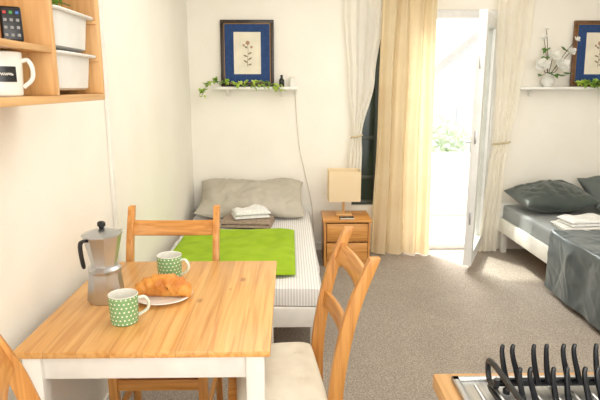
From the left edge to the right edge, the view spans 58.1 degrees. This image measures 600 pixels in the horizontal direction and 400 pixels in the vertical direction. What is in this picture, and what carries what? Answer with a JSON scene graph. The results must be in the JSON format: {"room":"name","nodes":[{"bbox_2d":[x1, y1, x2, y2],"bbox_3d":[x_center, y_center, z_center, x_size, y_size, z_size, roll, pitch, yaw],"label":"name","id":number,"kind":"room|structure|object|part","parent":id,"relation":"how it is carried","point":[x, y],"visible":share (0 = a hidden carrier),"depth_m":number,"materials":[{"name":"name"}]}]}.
{"room":"studio apartment","nodes":[
{"label":"studio apartment","id":0,"kind":"room"},
{"bbox_2d":[0,0,194,399],"bbox_3d":[-0.968,-0.184,1.793,0.130,2.600,6.020,0,12,-1],"label":"wall","id":1,"kind":"structure","parent":0,"point":[55,188],"depth_m":2.42,"materials":[{"name":"paint"}]},
{"bbox_2d":[0,0,104,106],"bbox_3d":[-0.756,-0.460,1.220,0.275,0.483,0.965,0,12,-1],"label":"upper cabinet","id":2,"kind":"object","parent":1,"relation":"attached to","point":[39,45],"visible":0.65,"depth_m":1.37,"materials":[{"name":"brown wood"}]},
{"bbox_2d":[0,6,23,41],"bbox_3d":[-0.667,-0.406,1.247,0.046,0.081,0.029,-8,14,-32],"label":"remote control","id":3,"kind":"object","parent":2,"relation":"on","point":[11,26],"visible":0.97,"depth_m":1.24,"materials":[{"name":"black plastic"}]},
{"bbox_2d":[0,51,34,95],"bbox_3d":[-0.687,-0.289,1.243,0.102,0.099,0.109,6,13,28],"label":"mug","id":4,"kind":"object","parent":2,"relation":"on","point":[11,66],"visible":1,"depth_m":1.22,"materials":[{"name":"white glaze"},{"name":"black glaze"}]},
{"bbox_3d":[-0.634,-0.295,1.260,0.031,0.071,0.013,-5,13,-21],"label":"handle","id":5,"kind":"part","parent":4,"relation":"part of","materials":[{"name":"white ceramic"}]},
{"bbox_2d":[0,38,51,52],"bbox_3d":[-0.755,-0.318,1.074,0.272,0.016,0.581,0,12,-1],"label":"shelf","id":6,"kind":"object","parent":2,"relation":"attached to","point":[28,46],"depth_m":1.27,"materials":[{"name":"brown wood"}]},
{"bbox_2d":[52,5,92,51],"bbox_3d":[-0.752,-0.477,1.523,0.256,0.103,0.316,0,12,-1],"label":"storage bin","id":7,"kind":"object","parent":2,"relation":"in","point":[69,25],"visible":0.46,"depth_m":1.50,"materials":[{"name":"white plastic"}]},
{"bbox_2d":[52,0,70,5],"bbox_3d":[-0.677,-0.506,1.438,0.171,0.099,0.056,-7,14,-31],"label":"leafy sprig","id":8,"kind":"object","parent":7,"relation":"in","point":[54,2],"visible":0.3,"depth_m":1.46,"materials":[{"name":"green plant"}]},
{"bbox_2d":[56,50,95,89],"bbox_3d":[-0.752,-0.367,1.546,0.256,0.103,0.316,0,12,-1],"label":"storage bin","id":9,"kind":"object","parent":2,"relation":"in","point":[73,67],"visible":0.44,"depth_m":1.52,"materials":[{"name":"white plastic"}]},
{"bbox_3d":[-0.765,-0.557,1.682,0.275,0.443,0.020,0,12,-1],"label":"panel","id":10,"kind":"part","parent":2,"relation":"part of","materials":[{"name":"brown wood"}]},
{"bbox_3d":[-0.762,-0.548,1.668,0.260,0.010,0.012,0,12,-1],"label":"rail","id":11,"kind":"part","parent":2,"relation":"part of","materials":[{"name":"brown wood"}]},
{"bbox_3d":[-0.762,-0.438,1.691,0.260,0.010,0.012,0,12,-1],"label":"rail","id":12,"kind":"part","parent":2,"relation":"part of","materials":[{"name":"brown wood"}]},
{"bbox_2d":[98,0,120,261],"bbox_3d":[-0.909,-0.381,2.560,0.018,2.530,0.030,0,12,-1],"label":"trim","id":13,"kind":"structure","parent":1,"relation":"attached to","point":[100,3],"depth_m":2.56,"materials":[{"name":"white paint"}]},
{"bbox_2d":[131,249,599,399],"bbox_3d":[1.014,1.101,2.244,4.100,0.100,6.300,0,12,-1],"label":"floor","id":14,"kind":"structure","parent":0,"point":[421,316],"depth_m":3.41,"materials":[{"name":"carpet"}]},
{"bbox_2d":[0,334,40,399],"bbox_3d":[-0.449,0.761,1.311,0.500,0.950,0.418,-7,14,-29],"label":"dining chair","id":15,"kind":"object","parent":14,"relation":"on","point":[12,371],"visible":1,"depth_m":1.31,"materials":[{"name":"brown wood"}]},
{"bbox_3d":[-0.626,0.414,1.132,0.059,0.077,0.366,-7,14,-29],"label":"rail","id":16,"kind":"part","parent":15,"relation":"part of","materials":[{"name":"brown wood"}]},
{"bbox_2d":[13,261,276,399],"bbox_3d":[-0.467,0.715,2.040,0.745,0.740,0.826,0,12,-1],"label":"dining table","id":17,"kind":"object","parent":14,"relation":"on","point":[224,328],"visible":0.76,"depth_m":1.66,"materials":[{"name":"brown wood"}]},
{"bbox_3d":[-0.787,0.802,1.677,0.055,0.718,0.055,0,12,-1],"label":"leg","id":18,"kind":"part","parent":17,"relation":"part of","materials":[{"name":"white paint"}]},
{"bbox_2d":[78,221,124,305],"bbox_3d":[-0.694,0.216,1.908,0.128,0.290,0.155,0,12,-1],"label":"moka pot","id":19,"kind":"object","parent":17,"relation":"on","point":[102,244],"visible":0.98,"depth_m":1.88,"materials":[{"name":"metal"}]},
{"bbox_3d":[-0.736,0.185,1.840,0.018,0.102,0.038,8,14,32],"label":"handle","id":20,"kind":"part","parent":19,"relation":"part of","materials":[{"name":"black plastic"}]},
{"bbox_3d":[-0.694,0.087,1.886,0.028,0.028,0.028,0,12,-1],"label":"knob","id":21,"kind":"part","parent":19,"relation":"part of","materials":[{"name":"black plastic"}]},
{"bbox_3d":[-0.694,0.111,1.891,0.128,0.024,0.128,0,12,-1],"label":"lid","id":22,"kind":"part","parent":19,"relation":"part of","materials":[{"name":"metal"}]},
{"bbox_3d":[-0.800,0.651,2.396,0.055,0.718,0.055,0,12,-1],"label":"leg","id":23,"kind":"part","parent":17,"relation":"part of","materials":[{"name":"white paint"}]},
{"bbox_2d":[108,288,150,326],"bbox_3d":[-0.553,0.348,1.749,0.128,0.097,0.094,0,12,-1],"label":"mug","id":24,"kind":"object","parent":17,"relation":"on","point":[123,304],"visible":1,"depth_m":1.72,"materials":[{"name":"green ceramic"}]},
{"bbox_3d":[-0.510,0.343,1.766,0.042,0.071,0.013,-3,12,-16],"label":"handle","id":25,"kind":"part","parent":24,"relation":"part of","materials":[{"name":"ceramic"}]},
{"bbox_2d":[138,291,192,304],"bbox_3d":[-0.494,0.345,1.954,0.208,0.018,0.208,0,12,-1],"label":"plate","id":26,"kind":"object","parent":17,"relation":"on","point":[157,300],"visible":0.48,"depth_m":1.91,"materials":[{"name":"white ceramic"}]},
{"bbox_2d":[134,273,191,297],"bbox_3d":[-0.491,0.309,1.946,0.211,0.087,0.080,0,12,-1],"label":"croissant","id":27,"kind":"object","parent":26,"relation":"on","point":[163,285],"visible":0.87,"depth_m":1.92,"materials":[{"name":"orange food"}]},
{"bbox_2d":[156,251,189,276],"bbox_3d":[-0.509,0.266,2.138,0.123,0.098,0.098,11,16,42],"label":"mug","id":28,"kind":"object","parent":17,"relation":"on","point":[168,262],"visible":0.79,"depth_m":2.12,"materials":[{"name":"green ceramic"}]},
{"bbox_3d":[-0.454,0.265,2.134,0.042,0.071,0.013,2,12,11],"label":"handle","id":29,"kind":"part","parent":28,"relation":"part of","materials":[{"name":"ceramic"}]},
{"bbox_3d":[-0.133,0.800,1.688,0.055,0.718,0.055,0,12,-1],"label":"leg","id":30,"kind":"part","parent":17,"relation":"part of","materials":[{"name":"white paint"}]},
{"bbox_2d":[108,205,222,399],"bbox_3d":[-0.576,0.539,2.367,0.418,0.950,0.500,0,12,-1],"label":"dining chair","id":31,"kind":"object","parent":14,"relation":"on","point":[134,227],"visible":0.36,"depth_m":2.45,"materials":[{"name":"brown wood"}]},
{"bbox_3d":[-0.752,0.840,2.204,0.036,0.427,0.036,0,12,-1],"label":"leg","id":32,"kind":"part","parent":31,"relation":"part of","materials":[{"name":"brown wood"}]},
{"bbox_3d":[-0.774,0.505,2.527,0.028,0.950,0.165,0,12,-1],"label":"post","id":33,"kind":"part","parent":31,"relation":"part of","materials":[{"name":"brown wood"}]},
{"bbox_3d":[-0.580,0.128,2.490,0.366,0.077,0.059,0,12,-1],"label":"rail","id":34,"kind":"part","parent":31,"relation":"part of","materials":[{"name":"brown wood"}]},
{"bbox_3d":[-0.392,0.839,2.211,0.036,0.427,0.036,0,12,-1],"label":"leg","id":35,"kind":"part","parent":31,"relation":"part of","materials":[{"name":"brown wood"}]},
{"bbox_3d":[-0.384,0.503,2.534,0.028,0.950,0.165,0,12,-1],"label":"post","id":36,"kind":"part","parent":31,"relation":"part of","materials":[{"name":"brown wood"}]},
{"bbox_2d":[197,206,315,344],"bbox_3d":[-0.397,0.474,3.946,1.025,0.425,2.010,0,12,-1],"label":"bed","id":37,"kind":"object","parent":14,"relation":"on","point":[283,316],"visible":0.09,"depth_m":2.96,"materials":[{"name":"white paint"}]},
{"bbox_2d":[170,210,320,305],"bbox_3d":[-0.377,0.345,3.886,1.005,0.141,1.925,0,12,-1],"label":"bedspread","id":38,"kind":"object","parent":37,"relation":"on","point":[302,288],"visible":0.21,"depth_m":3.25,"materials":[{"name":"white fabric"}]},
{"bbox_2d":[173,228,295,274],"bbox_3d":[-0.434,0.314,3.574,0.800,0.036,0.980,0,12,-1],"label":"throw blanket","id":39,"kind":"object","parent":38,"relation":"on","point":[270,244],"visible":0.66,"depth_m":3.56,"materials":[{"name":"green fabric"}]},
{"bbox_2d":[220,214,274,227],"bbox_3d":[-0.415,0.159,4.280,0.406,0.056,0.276,1,12,5],"label":"towel","id":40,"kind":"object","parent":38,"relation":"on","point":[228,221],"visible":0.85,"depth_m":4.17,"materials":[{"name":"brown fabric"}]},
{"bbox_2d":[231,204,270,218],"bbox_3d":[-0.390,0.084,4.285,0.285,0.080,0.205,-3,12,-15],"label":"towel","id":41,"kind":"object","parent":40,"relation":"on","point":[255,210],"visible":1,"depth_m":4.21,"materials":[{"name":"white fabric"}]},
{"bbox_2d":[194,178,304,217],"bbox_3d":[-0.419,-0.024,4.631,0.917,0.287,0.472,0,12,-1],"label":"pillow","id":42,"kind":"object","parent":38,"relation":"on","point":[281,196],"visible":0.9,"depth_m":4.51,"materials":[{"name":"beige fabric"}]},
{"bbox_3d":[-0.415,0.176,4.897,1.025,0.235,0.025,0,12,-1],"label":"headboard","id":43,"kind":"part","parent":37,"relation":"part of","materials":[{"name":"white paint"}]},
{"bbox_3d":[-0.379,0.644,2.968,1.025,0.115,0.025,0,12,-1],"label":"footboard","id":44,"kind":"part","parent":37,"relation":"part of","materials":[{"name":"white paint"}]},
{"bbox_3d":[0.080,0.757,3.041,0.045,0.245,0.045,0,12,-1],"label":"leg","id":45,"kind":"part","parent":37,"relation":"part of","materials":[{"name":"white paint"}]},
{"bbox_2d":[228,226,380,399],"bbox_3d":[-0.014,0.616,2.000,0.500,0.950,0.418,-1,12,-7],"label":"dining chair","id":46,"kind":"object","parent":14,"relation":"on","point":[361,275],"visible":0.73,"depth_m":1.91,"materials":[{"name":"brown wood"}]},
{"bbox_3d":[-0.097,0.653,1.997,0.333,0.022,0.410,-1,12,-7],"label":"seat","id":47,"kind":"part","parent":46,"relation":"part of","materials":[{"name":"brown wood"}]},
{"bbox_2d":[237,342,327,399],"bbox_3d":[-0.081,0.617,1.992,0.305,0.047,0.410,-1,12,-7],"label":"seat cushion","id":48,"kind":"object","parent":46,"relation":"on","point":[292,372],"visible":0.69,"depth_m":1.91,"materials":[{"name":"fabric"}]},
{"bbox_3d":[0.128,0.572,2.209,0.165,0.950,0.028,-1,12,-7],"label":"post","id":49,"kind":"part","parent":46,"relation":"part of","materials":[{"name":"brown wood"}]},
{"bbox_3d":[0.135,0.428,1.979,0.049,0.065,0.366,-1,12,-7],"label":"rail","id":50,"kind":"part","parent":46,"relation":"part of","materials":[{"name":"brown wood"}]},
{"bbox_3d":[0.190,0.243,1.947,0.059,0.077,0.366,-1,12,-7],"label":"rail","id":51,"kind":"part","parent":46,"relation":"part of","materials":[{"name":"brown wood"}]},
{"bbox_3d":[0.176,0.651,1.831,0.165,0.950,0.028,-1,12,-7],"label":"post","id":52,"kind":"part","parent":46,"relation":"part of","materials":[{"name":"brown wood"}]},
{"bbox_2d":[321,211,371,266],"bbox_3d":[0.390,0.332,4.655,0.405,0.410,0.373,0,12,-1],"label":"nightstand","id":53,"kind":"object","parent":14,"relation":"on","point":[332,226],"visible":0.53,"depth_m":4.50,"materials":[{"name":"brown wood"}]},
{"bbox_2d":[327,168,360,215],"bbox_3d":[0.372,-0.064,4.593,0.266,0.390,0.206,0,12,-1],"label":"table lamp","id":54,"kind":"object","parent":53,"relation":"on","point":[343,184],"visible":0.95,"depth_m":4.49,"materials":[{"name":"beige fabric"}]},
{"bbox_3d":[0.372,-0.005,4.606,0.022,0.230,0.022,0,12,-1],"label":"stem","id":55,"kind":"part","parent":54,"relation":"part of","materials":[{"name":"brown wood"}]},
{"bbox_2d":[339,216,353,219],"bbox_3d":[0.389,0.148,4.499,0.120,0.014,0.072,0,12,-1],"label":"notebook","id":56,"kind":"object","parent":53,"relation":"on","point":[340,217],"visible":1,"depth_m":4.48,"materials":[{"name":"black paper"}]},
{"bbox_3d":[0.392,0.430,4.519,0.339,0.147,0.018,0,12,-1],"label":"drawer","id":57,"kind":"part","parent":53,"relation":"part of","materials":[{"name":"brown wood"}]},
{"bbox_3d":[0.392,0.267,4.484,0.339,0.144,0.018,0,12,-1],"label":"drawer","id":58,"kind":"part","parent":53,"relation":"part of","materials":[{"name":"brown wood"}]},
{"bbox_2d":[433,372,597,399],"bbox_3d":[0.607,0.935,0.582,0.632,0.910,1.330,0,12,-1],"label":"countertop","id":59,"kind":"structure","parent":14,"relation":"on","point":[446,386],"depth_m":1.07,"materials":[{"name":"brown wood"}]},
{"bbox_2d":[485,343,599,399],"bbox_3d":[0.573,0.348,0.935,0.434,0.092,0.276,0,12,-1],"label":"dish rack","id":60,"kind":"object","parent":59,"relation":"on","point":[550,379],"visible":1,"depth_m":1.04,"materials":[{"name":"black metal"}]},
{"bbox_3d":[0.577,0.384,0.943,0.426,0.011,0.276,0,12,-1],"label":"frame","id":61,"kind":"part","parent":60,"relation":"part of","materials":[{"name":"black metal"}]},
{"bbox_2d":[498,203,599,263],"bbox_3d":[2.330,0.456,3.971,1.000,0.450,2.055,0,12,-1],"label":"bed","id":62,"kind":"object","parent":14,"relation":"on","point":[530,229],"visible":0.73,"depth_m":4.49,"materials":[{"name":"white paint"}]},
{"bbox_3d":[1.865,0.345,4.935,0.045,0.270,0.045,0,12,-1],"label":"leg","id":63,"kind":"part","parent":62,"relation":"part of","materials":[{"name":"white paint"}]},
{"bbox_3d":[2.312,0.149,4.943,1.000,0.250,0.025,0,12,-1],"label":"headboard","id":64,"kind":"part","parent":62,"relation":"part of","materials":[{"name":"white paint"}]},
{"bbox_3d":[1.843,0.421,3.954,0.025,0.125,2.005,0,12,-1],"label":"rail","id":65,"kind":"part","parent":62,"relation":"part of","materials":[{"name":"white paint"}]},
{"bbox_2d":[503,179,599,212],"bbox_3d":[2.142,-0.040,4.622,0.631,0.254,0.431,-1,12,-6],"label":"pillow","id":66,"kind":"object","parent":62,"relation":"on","point":[546,196],"visible":1,"depth_m":4.48,"materials":[{"name":"grey fabric"}]},
{"bbox_3d":[2.330,0.334,3.945,0.944,0.180,1.999,0,12,-1],"label":"mattress","id":67,"kind":"part","parent":62,"relation":"part of","materials":[{"name":"grey fabric"}]},
{"bbox_2d":[544,229,599,330],"bbox_3d":[2.318,0.530,3.452,1.035,0.440,1.070,0,12,-1],"label":"bedspread","id":68,"kind":"object","parent":62,"relation":"on","point":[573,256],"visible":1,"depth_m":3.60,"materials":[{"name":"grey fabric"}]},
{"bbox_2d":[550,220,599,230],"bbox_3d":[2.137,0.193,4.073,0.391,0.041,0.261,1,12,3],"label":"towel","id":69,"kind":"object","parent":62,"relation":"on","point":[558,224],"visible":0.54,"depth_m":3.98,"materials":[{"name":"white fabric"}]},
{"bbox_2d":[557,213,599,226],"bbox_3d":[2.145,0.145,4.060,0.333,0.054,0.213,-1,12,-6],"label":"towel","id":70,"kind":"object","parent":69,"relation":"on","point":[588,219],"visible":1,"depth_m":3.99,"materials":[{"name":"white fabric"}]},
{"bbox_2d":[577,175,599,207],"bbox_3d":[2.671,-0.072,4.665,0.400,0.260,0.375,0,12,-1],"label":"pillow","id":71,"kind":"object","parent":62,"relation":"on","point":[590,185],"visible":0.8,"depth_m":4.65,"materials":[{"name":"grey fabric"}]},
{"bbox_2d":[186,0,599,248],"bbox_3d":[0.958,-0.841,4.911,4.100,2.600,0.280,0,12,-1],"label":"wall","id":72,"kind":"structure","parent":0,"point":[246,134],"depth_m":4.77,"materials":[{"name":"paint"}]},
{"bbox_2d":[211,87,296,96],"bbox_3d":[-0.388,-0.933,4.656,0.730,0.086,0.130,0,12,-1],"label":"wall shelf","id":73,"kind":"object","parent":72,"relation":"attached to","point":[227,89],"visible":0.93,"depth_m":4.59,"materials":[{"name":"white paint"}]},
{"bbox_2d":[198,76,284,98],"bbox_3d":[-0.488,-0.947,4.557,0.754,0.190,0.128,0,12,-1],"label":"ivy garland","id":74,"kind":"object","parent":73,"relation":"on","point":[215,79],"visible":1,"depth_m":4.57,"materials":[{"name":"green plant"}]},
{"bbox_2d":[220,20,273,86],"bbox_3d":[-0.451,-1.253,4.621,0.455,0.555,0.052,0,12,-1],"label":"picture frame","id":75,"kind":"object","parent":73,"relation":"on","point":[246,46],"visible":0.86,"depth_m":4.61,"materials":[{"name":"brown wood"}]},
{"bbox_2d":[233,32,260,73],"bbox_3d":[-0.450,-1.255,4.616,0.230,0.350,0.022,0,12,-1],"label":"print","id":76,"kind":"object","parent":75,"relation":"attached to","point":[246,45],"depth_m":4.61,"materials":[{"name":"paper"}]},
{"bbox_2d":[279,75,283,86],"bbox_3d":[-0.158,-1.023,4.636,0.046,0.098,0.046,0,12,-1],"label":"bottle","id":77,"kind":"object","parent":73,"relation":"on","point":[281,80],"visible":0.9,"depth_m":4.62,"materials":[{"name":"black glass"}]},
{"bbox_2d":[289,77,295,86],"bbox_3d":[-0.068,-1.017,4.640,0.060,0.084,0.060,0,12,-1],"label":"candle holder","id":78,"kind":"object","parent":73,"relation":"on","point":[291,79],"visible":1,"depth_m":4.62,"materials":[{"name":"white ceramic"}]},
{"bbox_2d":[295,93,313,233],"bbox_3d":[0.041,-0.247,4.867,0.178,1.444,0.017,1,12,3],"label":"cable","id":79,"kind":"object","parent":72,"relation":"attached to","point":[295,93],"visible":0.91,"depth_m":4.85,"materials":[{"name":"white plastic"}]},
{"bbox_2d":[315,242,370,249],"bbox_3d":[0.948,0.427,5.028,1.695,0.070,0.014,0,12,-1],"label":"baseboard","id":80,"kind":"structure","parent":72,"relation":"attached to","point":[318,246],"depth_m":5.01,"materials":[{"name":"white paint"}]},
{"bbox_2d":[351,40,380,204],"bbox_3d":[0.589,-0.801,4.846,0.240,1.710,0.070,0,12,-1],"label":"window","id":81,"kind":"structure","parent":72,"relation":"in","point":[369,130],"depth_m":4.90,"materials":[{"name":"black glass"}]},
{"bbox_3d":[0.589,-0.801,4.846,0.160,1.630,0.010,0,12,-1],"label":"pane","id":82,"kind":"part","parent":81,"relation":"part of","materials":[{"name":"clear glass"}]},
{"bbox_2d":[429,9,497,265],"bbox_3d":[1.310,-0.529,4.573,0.830,2.130,0.782,0,12,-1],"label":"door","id":83,"kind":"structure","parent":72,"relation":"in","point":[486,64],"depth_m":4.56,"materials":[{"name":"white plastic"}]},
{"bbox_3d":[1.362,-1.043,4.077,0.016,0.100,0.005,6,13,25],"label":"lock plate","id":84,"kind":"part","parent":83,"relation":"part of","materials":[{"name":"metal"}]},
{"bbox_2d":[520,87,599,96],"bbox_3d":[2.367,-0.944,4.706,0.950,0.086,0.130,0,12,-1],"label":"wall shelf","id":85,"kind":"object","parent":72,"relation":"attached to","point":[531,90],"visible":0.84,"depth_m":4.64,"materials":[{"name":"white paint"}]},
{"bbox_2d":[541,73,554,86],"bbox_3d":[2.147,-1.042,4.676,0.114,0.118,0.114,0,12,-1],"label":"vase","id":86,"kind":"object","parent":85,"relation":"on","point":[548,80],"visible":0.91,"depth_m":4.64,"materials":[{"name":"white ceramic"}]},
{"bbox_2d":[535,27,579,77],"bbox_3d":[2.169,-1.216,4.550,0.362,0.480,0.180,0,12,-1],"label":"flower spray","id":87,"kind":"object","parent":86,"relation":"in","point":[543,63],"visible":0.97,"depth_m":4.56,"materials":[{"name":"white plant"}]},
{"bbox_2d":[570,20,599,86],"bbox_3d":[2.583,-1.265,4.676,0.455,0.555,0.052,0,12,-1],"label":"picture frame","id":88,"kind":"object","parent":85,"relation":"on","point":[586,61],"visible":0.93,"depth_m":4.67,"materials":[{"name":"brown wood"}]},
{"bbox_2d":[584,33,599,73],"bbox_3d":[2.583,-1.267,4.671,0.230,0.350,0.022,0,12,-1],"label":"print","id":89,"kind":"object","parent":88,"relation":"attached to","point":[591,40],"depth_m":4.67,"materials":[{"name":"paper"}]},
{"bbox_2d":[575,78,599,89],"bbox_3d":[2.538,-0.931,4.614,0.383,0.217,0.099,2,12,8],"label":"ivy garland","id":90,"kind":"object","parent":85,"relation":"on","point":[584,82],"visible":1,"depth_m":4.61,"materials":[{"name":"green plant"}]},
{"bbox_2d":[429,216,465,239],"bbox_3d":[2.143,0.362,5.994,5.500,0.120,1.300,0,12,-1],"label":"floor","id":91,"kind":"structure","parent":0,"point":[441,227],"depth_m":5.98,"materials":[{"name":"concrete"}]},
{"bbox_2d":[430,152,469,215],"bbox_3d":[2.132,-0.193,6.490,5.500,0.760,0.100,0,12,-1],"label":"wall","id":92,"kind":"structure","parent":0,"point":[449,170],"depth_m":6.43,"materials":[{"name":"concrete"}]},
{"bbox_3d":[1.014,-1.541,1.688,4.100,0.100,6.300,0,12,-1],"label":"ceiling","id":93,"kind":"structure","parent":0,"visible":0},
{"bbox_2d":[345,0,382,170],"bbox_3d":[0.543,-1.033,4.634,0.350,2.090,0.057,-1,12,-3],"label":"curtain","id":94,"kind":"object","parent":93,"relation":"hanging from","point":[363,18],"visible":0.8,"depth_m":4.59,"materials":[{"name":"white fabric"}]},
{"bbox_2d":[371,0,437,254],"bbox_3d":[0.903,-0.779,4.616,0.532,2.578,0.088,1,12,3],"label":"curtain","id":95,"kind":"object","parent":93,"relation":"hanging from","point":[402,183],"visible":0.99,"depth_m":4.64,"materials":[{"name":"beige fabric"}]},
{"bbox_2d":[478,0,534,251],"bbox_3d":[1.798,-0.795,4.687,0.360,2.578,0.065,-1,12,-3],"label":"curtain","id":96,"kind":"object","parent":93,"relation":"hanging from","point":[515,17],"visible":1,"depth_m":4.65,"materials":[{"name":"white fabric"}]},
{"label":"outside","id":97,"kind":"structure","parent":0,"visible":0},
{"bbox_2d":[432,19,478,151],"bbox_3d":[5.666,-2.667,17.944,5.600,6.800,6.600,0,12,-1],"label":"sky","id":98,"kind":"structure","parent":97,"point":[456,43],"depth_m":14.82,"materials":[{"name":"white"}]},
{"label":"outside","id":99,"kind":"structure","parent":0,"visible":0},
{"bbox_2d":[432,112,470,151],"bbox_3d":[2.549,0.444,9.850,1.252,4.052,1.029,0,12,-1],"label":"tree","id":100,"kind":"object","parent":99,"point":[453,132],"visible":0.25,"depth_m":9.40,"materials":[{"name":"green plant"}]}
]}

